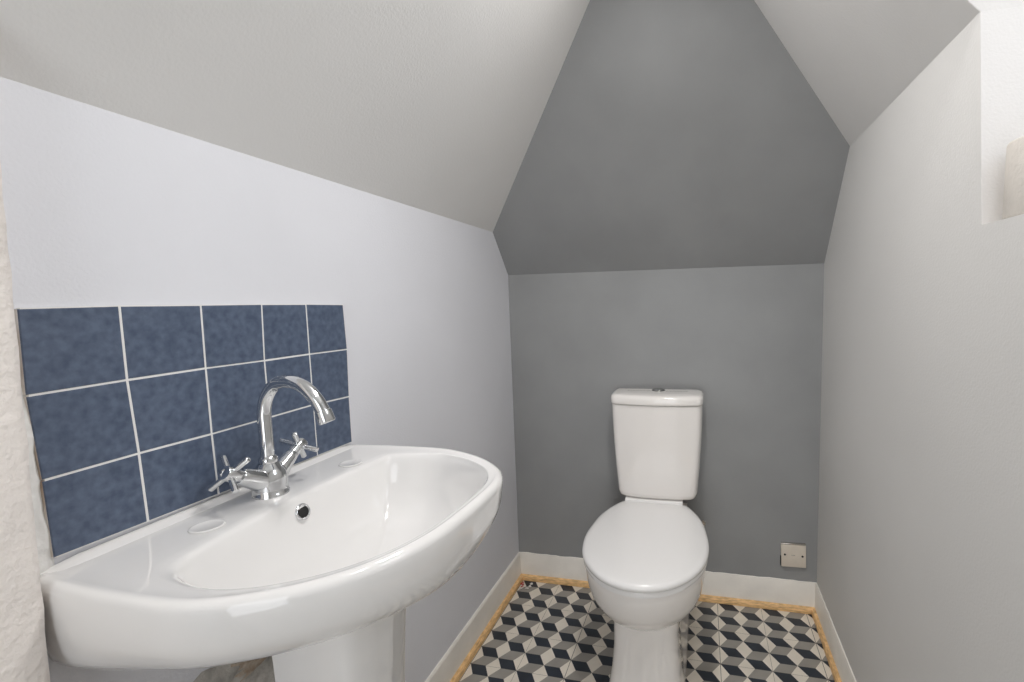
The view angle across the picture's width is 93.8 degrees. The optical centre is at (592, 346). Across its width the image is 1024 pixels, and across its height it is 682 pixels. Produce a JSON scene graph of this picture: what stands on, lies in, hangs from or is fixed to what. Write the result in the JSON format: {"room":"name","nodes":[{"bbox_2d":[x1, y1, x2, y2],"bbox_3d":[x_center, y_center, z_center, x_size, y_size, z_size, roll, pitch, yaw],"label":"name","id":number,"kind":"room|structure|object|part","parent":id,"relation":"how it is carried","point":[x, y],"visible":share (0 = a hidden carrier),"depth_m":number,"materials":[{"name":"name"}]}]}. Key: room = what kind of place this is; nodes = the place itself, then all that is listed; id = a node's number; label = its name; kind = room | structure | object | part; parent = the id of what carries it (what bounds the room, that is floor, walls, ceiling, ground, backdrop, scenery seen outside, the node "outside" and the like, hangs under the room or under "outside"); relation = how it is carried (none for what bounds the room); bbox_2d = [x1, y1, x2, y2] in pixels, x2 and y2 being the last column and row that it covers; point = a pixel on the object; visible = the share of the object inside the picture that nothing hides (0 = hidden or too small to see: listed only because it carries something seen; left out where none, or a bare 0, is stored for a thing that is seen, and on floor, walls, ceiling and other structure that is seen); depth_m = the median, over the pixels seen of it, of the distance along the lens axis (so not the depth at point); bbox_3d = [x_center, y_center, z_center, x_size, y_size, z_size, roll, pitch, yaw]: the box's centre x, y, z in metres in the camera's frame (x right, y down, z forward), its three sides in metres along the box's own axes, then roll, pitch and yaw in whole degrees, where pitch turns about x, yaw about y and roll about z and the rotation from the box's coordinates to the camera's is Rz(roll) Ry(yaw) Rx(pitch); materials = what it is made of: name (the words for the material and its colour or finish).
{"room":"bathroom","nodes":[
{"label":"bathroom","id":0,"kind":"room"},
{"bbox_2d":[0,77,518,681],"bbox_3d":[-0.539,0.360,1.062,0.051,1.413,1.787,0,6,13],"label":"wall","id":1,"kind":"structure","parent":0,"point":[102,207],"depth_m":0.86,"materials":[{"name":"paint"}]},
{"bbox_2d":[0,162,49,681],"bbox_3d":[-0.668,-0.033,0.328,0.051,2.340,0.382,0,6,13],"label":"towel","id":2,"kind":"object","parent":1,"relation":"attached to","point":[23,649],"depth_m":0.49,"materials":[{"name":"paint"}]},
{"bbox_2d":[14,304,351,557],"bbox_3d":[-0.585,0.083,0.779,0.008,0.302,0.497,0,6,13],"label":"tile backsplash","id":3,"kind":"structure","parent":1,"relation":"attached to","point":[133,411],"depth_m":0.66,"materials":[{"name":"blue tile"}]},
{"bbox_2d":[231,657,266,681],"bbox_3d":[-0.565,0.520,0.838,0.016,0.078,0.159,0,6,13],"label":"brick wall","id":4,"kind":"structure","parent":1,"relation":"attached to","point":[249,667],"depth_m":0.79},
{"bbox_2d":[425,552,520,681],"bbox_3d":[-0.506,1.006,1.120,0.008,0.115,1.787,0,6,13],"label":"baseboard","id":5,"kind":"structure","parent":1,"relation":"attached to","point":[444,671],"depth_m":1.58,"materials":[{"name":"paint"}]},
{"bbox_2d":[450,574,522,681],"bbox_3d":[-0.495,1.052,1.119,0.014,0.021,1.781,0,6,13],"label":"trim","id":6,"kind":"structure","parent":1,"relation":"attached to","point":[457,676],"depth_m":1.64,"materials":[{"name":"brown wood"}]},
{"bbox_2d":[0,0,589,231],"bbox_3d":[-0.140,-0.813,0.786,0.930,0.955,1.661,0,6,13],"label":"ceiling","id":7,"kind":"structure","parent":0,"point":[437,107],"depth_m":0.83,"materials":[{"name":"paint"}]},
{"bbox_2d":[459,580,834,681],"bbox_3d":[0.070,1.148,0.366,2.070,0.052,3.017,0,6,13],"label":"floor","id":8,"kind":"structure","parent":0,"point":[547,632],"depth_m":1.59,"materials":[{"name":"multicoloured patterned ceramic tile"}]},
{"bbox_2d":[40,375,502,681],"bbox_3d":[-0.376,0.567,0.773,0.418,1.048,0.538,0,6,13],"label":"washbasin","id":9,"kind":"object","parent":8,"relation":"on","point":[315,566],"visible":1,"depth_m":0.65,"materials":[{"name":"white ceramic"}]},
{"bbox_2d":[208,375,334,499],"bbox_3d":[-0.483,0.144,0.757,0.165,0.199,0.164,0,6,13],"label":"mixer tap","id":10,"kind":"object","parent":9,"relation":"on","point":[273,478],"depth_m":0.76,"materials":[{"name":"silver metal"}]},
{"bbox_2d":[519,582,532,588],"bbox_3d":[-0.274,0.976,1.928,0.050,0.006,0.045,0,6,13],"label":"scrap","id":11,"kind":"object","parent":8,"relation":"on","point":[522,583],"visible":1,"depth_m":1.93,"materials":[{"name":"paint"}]},
{"bbox_2d":[582,388,708,681],"bbox_3d":[0.176,0.595,1.505,0.374,0.828,0.633,0,6,13],"label":"toilet","id":12,"kind":"object","parent":8,"relation":"on","point":[645,557],"visible":1,"depth_m":1.44,"materials":[{"name":"white ceramic"}]},
{"bbox_3d":[0.162,0.590,1.445,0.374,0.026,0.511,0,6,13],"label":"lid","id":13,"kind":"part","parent":12,"relation":"part of","materials":[{"name":"white plastic"}]},
{"bbox_3d":[0.163,0.612,1.447,0.369,0.015,0.503,0,6,13],"label":"seat","id":14,"kind":"part","parent":12,"relation":"part of","materials":[{"name":"white plastic"}]},
{"bbox_3d":[0.229,0.182,1.696,0.328,0.034,0.158,0,6,13],"label":"cistern lid","id":15,"kind":"part","parent":12,"relation":"part of","materials":[{"name":"white ceramic"}]},
{"bbox_2d":[508,264,823,582],"bbox_3d":[0.245,0.345,1.822,1.155,1.262,0.040,0,6,13],"label":"wall","id":16,"kind":"structure","parent":0,"point":[749,338],"depth_m":1.76,"materials":[{"name":"grey paint"}]},
{"bbox_2d":[520,552,815,607],"bbox_3d":[0.253,0.917,1.854,1.155,0.117,0.006,0,6,13],"label":"baseboard","id":17,"kind":"structure","parent":16,"relation":"attached to","point":[767,589],"depth_m":1.79,"materials":[{"name":"paint"}]},
{"bbox_2d":[522,574,813,613],"bbox_3d":[0.253,0.965,1.849,1.137,0.021,0.014,0,6,13],"label":"trim","id":18,"kind":"structure","parent":16,"relation":"attached to","point":[526,577],"depth_m":1.79,"materials":[{"name":"brown wood"}]},
{"bbox_2d":[780,542,805,567],"bbox_3d":[0.731,0.762,1.724,0.088,0.092,0.012,0,6,13],"label":"wall plate","id":19,"kind":"object","parent":16,"relation":"attached to","point":[792,554],"visible":1,"depth_m":1.72,"materials":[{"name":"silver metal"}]},
{"bbox_2d":[493,0,849,274],"bbox_3d":[0.142,-0.671,1.382,1.155,0.847,0.721,0,6,13],"label":"sloped ceiling","id":20,"kind":"structure","parent":0,"point":[669,134],"depth_m":1.42,"materials":[{"name":"grey paint"}]},
{"bbox_2d":[754,0,979,145],"bbox_3d":[0.414,-0.801,1.047,0.530,0.541,0.643,0,6,13],"label":"ceiling","id":21,"kind":"structure","parent":0,"point":[857,57],"depth_m":0.99,"materials":[{"name":"paint"}]},
{"bbox_2d":[817,12,1023,681],"bbox_3d":[0.571,0.301,0.578,0.040,1.571,2.217,0,6,13],"label":"wall","id":22,"kind":"structure","parent":0,"point":[920,549],"depth_m":0.88,"materials":[{"name":"white paint"}]},
{"bbox_2d":[811,608,841,681],"bbox_3d":[0.561,1.070,0.679,0.014,0.021,2.159,0,6,13],"label":"trim","id":23,"kind":"structure","parent":22,"relation":"attached to","point":[836,676],"depth_m":1.53,"materials":[{"name":"brown wood"}]},
{"bbox_2d":[815,583,856,681],"bbox_3d":[0.570,1.024,0.677,0.006,0.115,2.167,0,6,13],"label":"baseboard","id":24,"kind":"structure","parent":22,"relation":"attached to","point":[846,674],"depth_m":1.48,"materials":[{"name":"paint"}]},
{"bbox_2d":[967,0,1023,224],"bbox_3d":[0.630,-0.725,0.676,1.117,1.088,0.074,0,6,13],"label":"wall reveal","id":25,"kind":"structure","parent":0,"point":[1002,21],"depth_m":0.70,"materials":[{"name":"paint"}]},
{"bbox_3d":[0.630,0.586,-0.530,0.575,1.213,0.040,0,6,13],"label":"wall","id":26,"kind":"structure","parent":0,"visible":0},
{"bbox_3d":[0.755,-0.098,0.012,0.575,0.040,1.281,0,6,13],"label":"trim","id":27,"kind":"structure","parent":26,"relation":"on","visible":0},
{"bbox_2d":[1002,136,1023,218],"bbox_3d":[0.620,-0.228,0.633,0.104,0.105,0.106,0,6,13],"label":"toilet roll","id":28,"kind":"object","parent":27,"relation":"on","point":[1013,200],"visible":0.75,"depth_m":0.64,"materials":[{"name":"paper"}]}
]}

